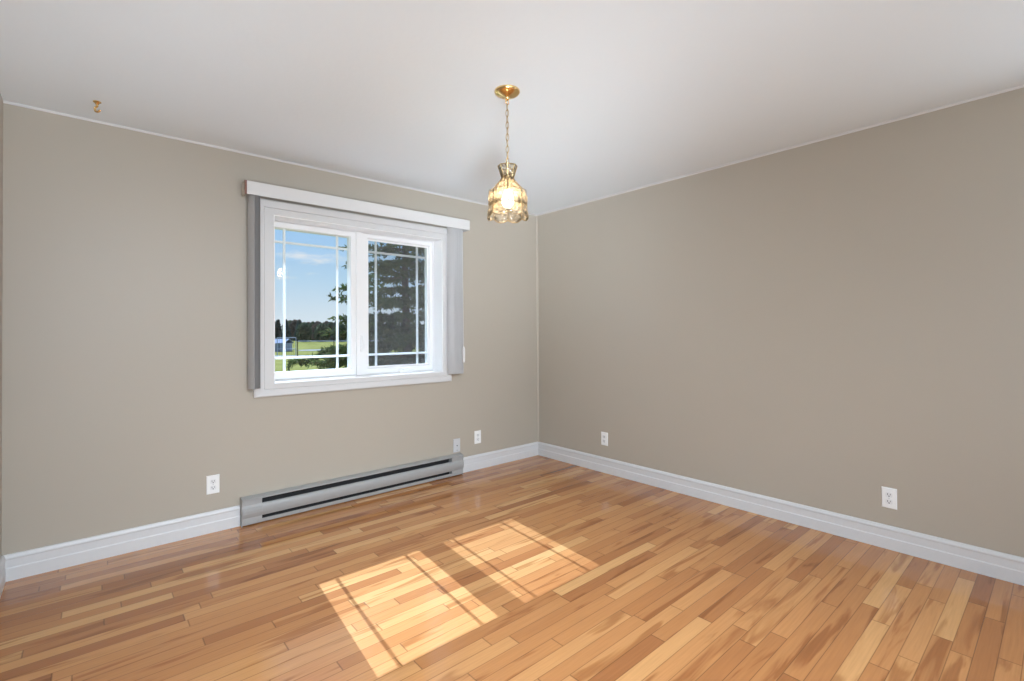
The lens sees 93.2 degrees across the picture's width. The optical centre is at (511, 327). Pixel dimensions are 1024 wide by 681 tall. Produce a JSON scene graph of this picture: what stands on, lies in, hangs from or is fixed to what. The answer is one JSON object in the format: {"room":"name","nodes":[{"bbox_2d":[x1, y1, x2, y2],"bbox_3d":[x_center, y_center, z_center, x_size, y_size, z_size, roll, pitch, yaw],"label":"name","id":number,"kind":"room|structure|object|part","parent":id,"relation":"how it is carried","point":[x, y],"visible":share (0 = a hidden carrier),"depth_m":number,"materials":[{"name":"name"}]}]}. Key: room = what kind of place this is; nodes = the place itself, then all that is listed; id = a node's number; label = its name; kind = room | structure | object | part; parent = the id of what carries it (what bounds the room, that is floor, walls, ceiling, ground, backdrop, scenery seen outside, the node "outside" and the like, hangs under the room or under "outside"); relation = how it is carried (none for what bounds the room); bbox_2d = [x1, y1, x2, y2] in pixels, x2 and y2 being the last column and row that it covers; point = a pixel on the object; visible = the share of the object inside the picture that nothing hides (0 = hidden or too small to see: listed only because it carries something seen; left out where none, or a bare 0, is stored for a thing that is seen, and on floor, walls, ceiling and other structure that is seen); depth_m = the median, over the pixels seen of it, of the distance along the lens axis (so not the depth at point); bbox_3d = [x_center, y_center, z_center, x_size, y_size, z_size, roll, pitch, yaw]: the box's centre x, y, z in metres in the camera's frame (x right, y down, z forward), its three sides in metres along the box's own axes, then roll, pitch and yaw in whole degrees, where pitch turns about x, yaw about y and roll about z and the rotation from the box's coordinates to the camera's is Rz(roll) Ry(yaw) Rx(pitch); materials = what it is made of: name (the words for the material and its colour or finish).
{"room":"empty room","nodes":[
{"label":"empty room","id":0,"kind":"room"},
{"bbox_2d":[0,94,2,557],"bbox_3d":[-1.100,0.041,0.638,0.150,2.440,4.700,0,-1,-41],"label":"wall","id":1,"kind":"structure","parent":0,"point":[1,99],"depth_m":2.43,"materials":[{"name":"beige paint"}]},
{"bbox_2d":[0,555,5,596],"bbox_3d":[-1.080,1.195,0.738,0.016,0.132,4.550,0,-1,-41],"label":"baseboard","id":2,"kind":"structure","parent":1,"relation":"attached to","point":[2,559],"depth_m":2.38,"materials":[{"name":"grey paint"}]},
{"bbox_2d":[2,103,536,554],"bbox_3d":[-1.228,0.069,3.775,4.077,2.440,0.200,0,-1,-41],"label":"wall","id":3,"kind":"structure","parent":0,"point":[125,312],"depth_m":2.91,"materials":[{"name":"beige paint"}]},
{"bbox_2d":[206,474,219,494],"bbox_3d":[-1.883,0.989,3.052,0.071,0.116,0.009,0,-1,-41],"label":"wall outlet","id":4,"kind":"object","parent":3,"relation":"attached to","point":[212,481],"visible":1,"depth_m":3.05,"materials":[{"name":"white plastic"}]},
{"bbox_2d":[3,101,536,215],"bbox_3d":[-1.167,-1.147,3.707,3.777,0.010,0.008,0,-1,-41],"label":"trim","id":5,"kind":"structure","parent":3,"relation":"attached to","point":[6,102],"depth_m":3.08,"materials":[{"name":"grey paint"}]},
{"bbox_2d":[3,442,537,581],"bbox_3d":[-1.151,1.222,3.683,3.777,0.132,0.016,0,-1,-41],"label":"baseboard","id":6,"kind":"structure","parent":3,"relation":"attached to","point":[31,562],"depth_m":2.80,"materials":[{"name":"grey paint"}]},
{"bbox_2d":[240,452,463,527],"bbox_3d":[-1.096,1.196,3.696,1.731,0.184,0.068,0,-1,-41],"label":"baseboard heater","id":7,"kind":"object","parent":3,"relation":"attached to","point":[261,507],"visible":1,"depth_m":3.56,"materials":[{"name":"grey metal"}]},
{"bbox_3d":[-1.117,1.193,3.720,1.731,0.170,0.004,0,-1,-41],"label":"panel","id":8,"kind":"part","parent":7,"relation":"part of","materials":[{"name":"grey metal"}]},
{"bbox_3d":[-1.079,1.196,3.680,1.497,0.080,0.016,0,-1,-41],"label":"panel","id":9,"kind":"part","parent":7,"relation":"part of","materials":[{"name":"grey metal"}]},
{"bbox_2d":[253,198,451,397],"bbox_3d":[-1.189,-0.197,3.797,1.561,1.328,0.224,0,-1,-41],"label":"window","id":10,"kind":"structure","parent":3,"relation":"in","point":[358,229],"depth_m":3.80,"materials":[{"name":"white paint"}]},
{"bbox_2d":[275,229,348,371],"bbox_3d":[-1.503,-0.196,3.632,0.570,1.030,0.012,0,-1,-41],"label":"grille","id":11,"kind":"object","parent":10,"relation":"attached to","point":[283,242],"depth_m":3.69,"materials":[{"name":"white plastic"}]},
{"bbox_3d":[-1.488,-0.191,3.637,0.626,1.124,0.072,0,-1,-41],"label":"sash","id":12,"kind":"part","parent":10,"relation":"part of","materials":[{"name":"white plastic"}]},
{"bbox_3d":[-1.220,-0.190,3.863,1.339,1.138,0.082,0,-1,-41],"label":"frame","id":13,"kind":"part","parent":10,"relation":"part of","materials":[{"name":"white plastic"}]},
{"bbox_2d":[241,180,469,389],"bbox_3d":[-1.062,-0.271,3.708,1.776,1.348,0.123,0,-1,-41],"label":"vertical blind","id":14,"kind":"object","parent":10,"relation":"attached to","point":[456,227],"visible":1,"depth_m":3.55,"materials":[{"name":"white"}]},
{"bbox_3d":[-0.428,-0.354,4.208,0.003,1.045,0.021,0,-1,-38],"label":"pull cord","id":15,"kind":"part","parent":14,"relation":"part of","materials":[{"name":"white plastic"}]},
{"bbox_3d":[-1.183,0.122,3.824,0.020,0.135,0.040,0,-1,-41],"label":"lock lever","id":16,"kind":"part","parent":10,"relation":"part of","materials":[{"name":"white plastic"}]},
{"bbox_3d":[-0.969,-0.189,4.089,0.650,1.124,0.072,0,-1,-41],"label":"sash","id":17,"kind":"part","parent":10,"relation":"part of","materials":[{"name":"white plastic"}]},
{"bbox_3d":[-0.953,-0.195,4.083,0.560,1.030,0.005,0,-1,-41],"label":"screen frame","id":18,"kind":"part","parent":10,"relation":"part of","materials":[{"name":"white plastic"}]},
{"bbox_2d":[368,241,426,365],"bbox_3d":[-0.967,-0.194,4.099,0.560,1.030,0.012,0,-1,-41],"label":"grille","id":19,"kind":"object","parent":10,"relation":"attached to","point":[375,252],"depth_m":4.17,"materials":[{"name":"white plastic"}]},
{"bbox_3d":[-0.885,0.361,4.079,0.141,0.036,0.041,0,-1,-41],"label":"crank handle","id":20,"kind":"part","parent":10,"relation":"part of","materials":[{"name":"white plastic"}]},
{"bbox_2d":[453,438,459,452],"bbox_3d":[-0.486,1.038,4.269,0.071,0.116,0.009,0,-1,-41],"label":"wall jack","id":21,"kind":"object","parent":3,"relation":"attached to","point":[456,442],"visible":1,"depth_m":4.26,"materials":[{"name":"grey plastic"}]},
{"bbox_2d":[474,430,480,443],"bbox_3d":[-0.312,1.000,4.421,0.071,0.116,0.009,0,-1,-41],"label":"wall outlet","id":22,"kind":"object","parent":3,"relation":"attached to","point":[477,434],"visible":1,"depth_m":4.42,"materials":[{"name":"white plastic"}]},
{"bbox_2d":[536,216,538,441],"bbox_3d":[0.261,0.011,4.931,0.013,2.300,0.013,0,-1,-41],"label":"trim","id":23,"kind":"structure","parent":3,"relation":"attached to","point":[536,216],"depth_m":4.93,"materials":[{"name":"beige paint"}]},
{"bbox_2d":[0,455,1023,680],"bbox_3d":[0.323,1.365,1.991,4.077,0.200,4.900,0,-1,-41],"label":"floor","id":24,"kind":"structure","parent":0,"point":[534,568],"depth_m":2.24,"materials":[{"name":"brown wood"}]},
{"bbox_2d":[0,0,1023,214],"bbox_3d":[0.308,-1.255,2.014,4.077,0.160,4.900,0,-1,-41],"label":"ceiling","id":25,"kind":"structure","parent":0,"point":[615,96],"depth_m":2.25,"materials":[{"name":"white paint"}]},
{"bbox_2d":[93,100,100,112],"bbox_3d":[-2.126,-1.129,2.482,0.034,0.057,0.034,0,-1,-41],"label":"ceiling hook","id":26,"kind":"object","parent":25,"relation":"attached to","point":[96,102],"visible":1,"depth_m":2.48,"materials":[{"name":"gold metal"}]},
{"bbox_3d":[-2.125,-1.123,2.482,0.037,0.045,0.010,0,-1,0],"label":"hook arm","id":27,"kind":"part","parent":26,"relation":"part of","materials":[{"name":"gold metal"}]},
{"bbox_2d":[487,85,528,222],"bbox_3d":[-0.022,-0.853,2.393,0.207,0.635,0.207,0,-1,-41],"label":"pendant lamp","id":28,"kind":"object","parent":25,"relation":"hanging from","point":[506,92],"visible":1,"depth_m":2.36,"materials":[{"name":"gold metal"}]},
{"bbox_3d":[-0.108,-0.568,2.354,0.018,0.063,0.078,0,-1,-23],"label":"skirt glass","id":29,"kind":"part","parent":28,"relation":"part of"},
{"bbox_3d":[-0.105,-0.635,2.356,0.018,0.070,0.073,0,-1,-23],"label":"glass","id":30,"kind":"part","parent":28,"relation":"part of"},
{"bbox_3d":[-0.056,-0.569,2.303,0.078,0.063,0.018,-1,-1,22],"label":"skirt glass","id":31,"kind":"part","parent":28,"relation":"part of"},
{"bbox_3d":[-0.057,-0.634,2.475,0.073,0.070,0.018,0,-1,-23],"label":"glass","id":32,"kind":"part","parent":28,"relation":"part of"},
{"bbox_3d":[-0.058,-0.568,2.478,0.078,0.063,0.018,0,-1,-23],"label":"skirt glass","id":33,"kind":"part","parent":28,"relation":"part of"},
{"bbox_3d":[-0.053,-0.635,2.311,0.037,0.070,0.065,0,-1,-41],"label":"glass","id":34,"kind":"part","parent":28,"relation":"part of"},
{"bbox_3d":[-0.043,-0.704,2.339,0.069,0.069,0.061,-1,-1,22],"label":"shoulder glass","id":35,"kind":"part","parent":28,"relation":"part of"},
{"bbox_3d":[-0.023,-0.930,2.394,0.014,0.379,0.014,0,-1,-25],"label":"chain","id":36,"kind":"part","parent":28,"relation":"part of","materials":[{"name":"gold metal"}]},
{"bbox_2d":[505,169,510,189],"bbox_3d":[-0.022,-0.731,2.392,0.032,0.107,0.032,0,-1,-41],"label":"socket","id":37,"kind":"object","parent":28,"relation":"attached to","point":[508,176],"depth_m":2.38,"materials":[{"name":"gold metal"}]},
{"bbox_3d":[-0.021,-0.635,2.391,0.058,0.089,0.058,0,-1,-41],"label":"light bulb","id":38,"kind":"part","parent":28,"relation":"part of","materials":[{"name":"white glass"}]},
{"bbox_3d":[-0.004,-0.705,2.332,0.066,0.069,0.068,0,-1,-41],"label":"shoulder glass","id":39,"kind":"part","parent":28,"relation":"part of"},
{"bbox_3d":[0.016,-0.569,2.304,0.078,0.063,0.018,0,-1,-23],"label":"skirt glass","id":40,"kind":"part","parent":28,"relation":"part of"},
{"bbox_3d":[0.014,-0.636,2.307,0.073,0.070,0.018,0,-1,-23],"label":"glass","id":41,"kind":"part","parent":28,"relation":"part of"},
{"bbox_3d":[0.063,-0.636,2.357,0.018,0.070,0.073,-1,-1,22],"label":"glass","id":42,"kind":"part","parent":28,"relation":"part of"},
{"bbox_3d":[0.067,-0.569,2.355,0.018,0.063,0.078,-1,-1,22],"label":"skirt glass","id":43,"kind":"part","parent":28,"relation":"part of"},
{"bbox_2d":[538,88,1023,557],"bbox_3d":[1.862,0.047,3.217,0.150,2.440,4.700,0,-1,-41],"label":"wall","id":44,"kind":"structure","parent":0,"point":[827,324],"depth_m":3.01,"materials":[{"name":"beige paint"}]},
{"bbox_2d":[601,432,607,445],"bbox_3d":[0.818,0.985,4.292,0.009,0.116,0.071,0,-1,-41],"label":"wall outlet","id":45,"kind":"object","parent":44,"relation":"attached to","point":[604,436],"visible":1,"depth_m":4.29,"materials":[{"name":"white plastic"}]},
{"bbox_2d":[537,85,1023,215],"bbox_3d":[1.746,-1.167,3.232,0.008,0.010,4.550,0,-1,-41],"label":"trim","id":46,"kind":"structure","parent":44,"relation":"attached to","point":[1021,86],"depth_m":3.02,"materials":[{"name":"grey paint"}]},
{"bbox_2d":[538,442,1023,585],"bbox_3d":[1.756,1.202,3.209,0.016,0.132,4.550,0,-1,-41],"label":"baseboard","id":47,"kind":"structure","parent":44,"relation":"attached to","point":[987,562],"depth_m":3.01,"materials":[{"name":"grey paint"}]},
{"bbox_2d":[881,486,896,509],"bbox_3d":[2.150,0.972,2.762,0.009,0.116,0.071,0,-1,-41],"label":"wall outlet","id":48,"kind":"object","parent":44,"relation":"attached to","point":[889,495],"visible":1,"depth_m":2.76,"materials":[{"name":"white plastic"}]},
{"bbox_2d":[885,499,892,503],"bbox_3d":[2.148,0.992,2.760,0.002,0.027,0.033,0,-1,-41],"label":"receptacle","id":49,"kind":"object","parent":48,"relation":"attached to","point":[887,501],"depth_m":2.76,"materials":[{"name":"grey plastic"}]},
{"bbox_2d":[885,492,892,497],"bbox_3d":[2.148,0.953,2.760,0.002,0.027,0.033,0,-1,-41],"label":"receptacle","id":50,"kind":"object","parent":48,"relation":"attached to","point":[887,494],"depth_m":2.76,"materials":[{"name":"grey plastic"}]},
{"label":"outside","id":51,"kind":"structure","parent":0,"visible":0},
{"bbox_2d":[293,349,320,350],"bbox_3d":[-21.081,2.434,51.966,4.176,0.032,5.200,0,-1,-41],"label":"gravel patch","id":52,"kind":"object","parent":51,"point":[308,349],"visible":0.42,"depth_m":51.09,"materials":[{"name":"grey gravel"}]},
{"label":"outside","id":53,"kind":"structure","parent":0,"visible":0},
{"bbox_2d":[275,355,315,356],"bbox_3d":[-10.616,2.248,37.886,82.516,0.035,3.200,0,-1,4],"label":"lane","id":54,"kind":"structure","parent":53,"point":[275,355],"depth_m":39.56,"materials":[{"name":"grey asphalt"}]},
{"bbox_2d":[277,337,295,355],"bbox_3d":[-17.442,1.474,37.490,1.564,1.452,0.064,0,-1,4],"label":"gate","id":55,"kind":"object","parent":54,"relation":"on","point":[277,337],"visible":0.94,"depth_m":37.52,"materials":[{"name":"grey metal"}]},
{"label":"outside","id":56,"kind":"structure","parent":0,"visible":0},
{"bbox_2d":[275,339,419,371],"bbox_3d":[-56.477,3.278,108.137,230.000,0.300,229.780,0,-1,-41],"label":"lawn","id":57,"kind":"structure","parent":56,"point":[278,362],"depth_m":45.95,"materials":[{"name":"green plant"}]},
{"bbox_2d":[275,319,281,338],"bbox_3d":[-53.569,0.659,110.799,3.007,5.190,2.853,0,-1,-41],"label":"conifer tree","id":58,"kind":"object","parent":57,"relation":"on","point":[278,327],"visible":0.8,"depth_m":110.31,"materials":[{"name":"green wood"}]},
{"bbox_2d":[275,339,293,351],"bbox_3d":[-24.459,1.784,49.160,3.630,1.280,2.440,0,-1,-3],"label":"shed","id":59,"kind":"object","parent":57,"relation":"on","point":[289,342],"visible":0.4,"depth_m":48.73,"materials":[{"name":"blue"}]},
{"bbox_3d":[-23.414,2.003,48.097,0.800,0.750,0.030,0,-1,-3],"label":"door","id":60,"kind":"part","parent":59,"relation":"part of","materials":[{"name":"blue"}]},
{"bbox_2d":[279,319,292,340],"bbox_3d":[-48.285,0.687,103.146,3.019,5.035,3.088,0,-1,-41],"label":"conifer tree","id":61,"kind":"object","parent":57,"relation":"on","point":[288,333],"visible":0.52,"depth_m":102.72,"materials":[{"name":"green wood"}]},
{"bbox_2d":[289,319,296,338],"bbox_3d":[-52.781,0.617,117.816,3.261,5.360,3.240,0,-1,-41],"label":"deciduous tree","id":62,"kind":"object","parent":57,"relation":"on","point":[293,324],"visible":0.47,"depth_m":116.97,"materials":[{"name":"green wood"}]},
{"bbox_2d":[292,319,301,340],"bbox_3d":[-48.328,0.656,110.257,3.067,5.098,2.940,0,-1,-41],"label":"conifer tree","id":63,"kind":"object","parent":57,"relation":"on","point":[299,321],"visible":0.27,"depth_m":109.86,"materials":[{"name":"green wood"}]},
{"bbox_2d":[296,322,312,340],"bbox_3d":[-43.522,0.917,101.215,3.469,4.436,3.502,0,-1,-41],"label":"deciduous tree","id":64,"kind":"object","parent":57,"relation":"on","point":[304,333],"visible":0.96,"depth_m":100.47,"materials":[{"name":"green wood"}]},
{"bbox_2d":[311,321,322,340],"bbox_3d":[-43.406,0.813,108.544,3.513,4.703,3.459,0,-1,-41],"label":"deciduous tree","id":65,"kind":"object","parent":57,"relation":"on","point":[316,323],"visible":0.26,"depth_m":107.68,"materials":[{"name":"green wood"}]},
{"bbox_2d":[313,323,329,340],"bbox_3d":[-39.519,1.048,100.735,3.383,4.109,3.409,0,-1,-41],"label":"deciduous tree","id":66,"kind":"object","parent":57,"relation":"on","point":[321,326],"visible":0.86,"depth_m":100.03,"materials":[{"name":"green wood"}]},
{"bbox_2d":[326,321,333,340],"bbox_3d":[-43.232,0.892,115.636,3.358,4.760,3.406,0,-1,-41],"label":"deciduous tree","id":67,"kind":"object","parent":57,"relation":"on","point":[330,324],"visible":0.3,"depth_m":115.13,"materials":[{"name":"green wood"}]},
{"bbox_2d":[329,322,335,340],"bbox_3d":[-39.077,0.858,107.589,2.851,4.674,2.897,0,-1,-41],"label":"conifer tree","id":68,"kind":"object","parent":57,"relation":"on","point":[332,338],"visible":0.2,"depth_m":106.95,"materials":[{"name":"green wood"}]},
{"bbox_2d":[333,323,346,341],"bbox_3d":[-35.281,1.110,100.023,3.505,4.101,3.460,0,-1,-41],"label":"deciduous tree","id":69,"kind":"object","parent":57,"relation":"on","point":[342,325],"visible":0.38,"depth_m":99.28,"materials":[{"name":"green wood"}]},
{"bbox_2d":[297,339,393,355],"bbox_3d":[-13.672,1.569,37.208,17.484,1.375,0.084,0,-1,4],"label":"fence","id":70,"kind":"object","parent":57,"relation":"on","point":[297,339],"visible":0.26,"depth_m":37.31,"materials":[{"name":"black metal"}]},
{"bbox_3d":[-10.783,1.019,36.997,11.600,0.068,0.068,0,-1,4],"label":"rail","id":71,"kind":"part","parent":70,"relation":"part of","materials":[{"name":"grey metal"}]},
{"bbox_2d":[286,242,424,370],"bbox_3d":[-2.737,-2.114,13.304,6.005,9.008,5.836,-1,-1,35],"label":"spruce tree","id":72,"kind":"object","parent":57,"relation":"on","point":[403,340],"visible":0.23,"depth_m":12.30,"materials":[{"name":"green plant"}]},
{"bbox_2d":[369,333,377,341],"bbox_3d":[-28.906,0.964,98.757,3.318,4.134,3.394,0,-1,-41],"label":"deciduous tree","id":73,"kind":"object","parent":57,"relation":"on","point":[371,335],"visible":0.15,"depth_m":97.92,"materials":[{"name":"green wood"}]}
]}

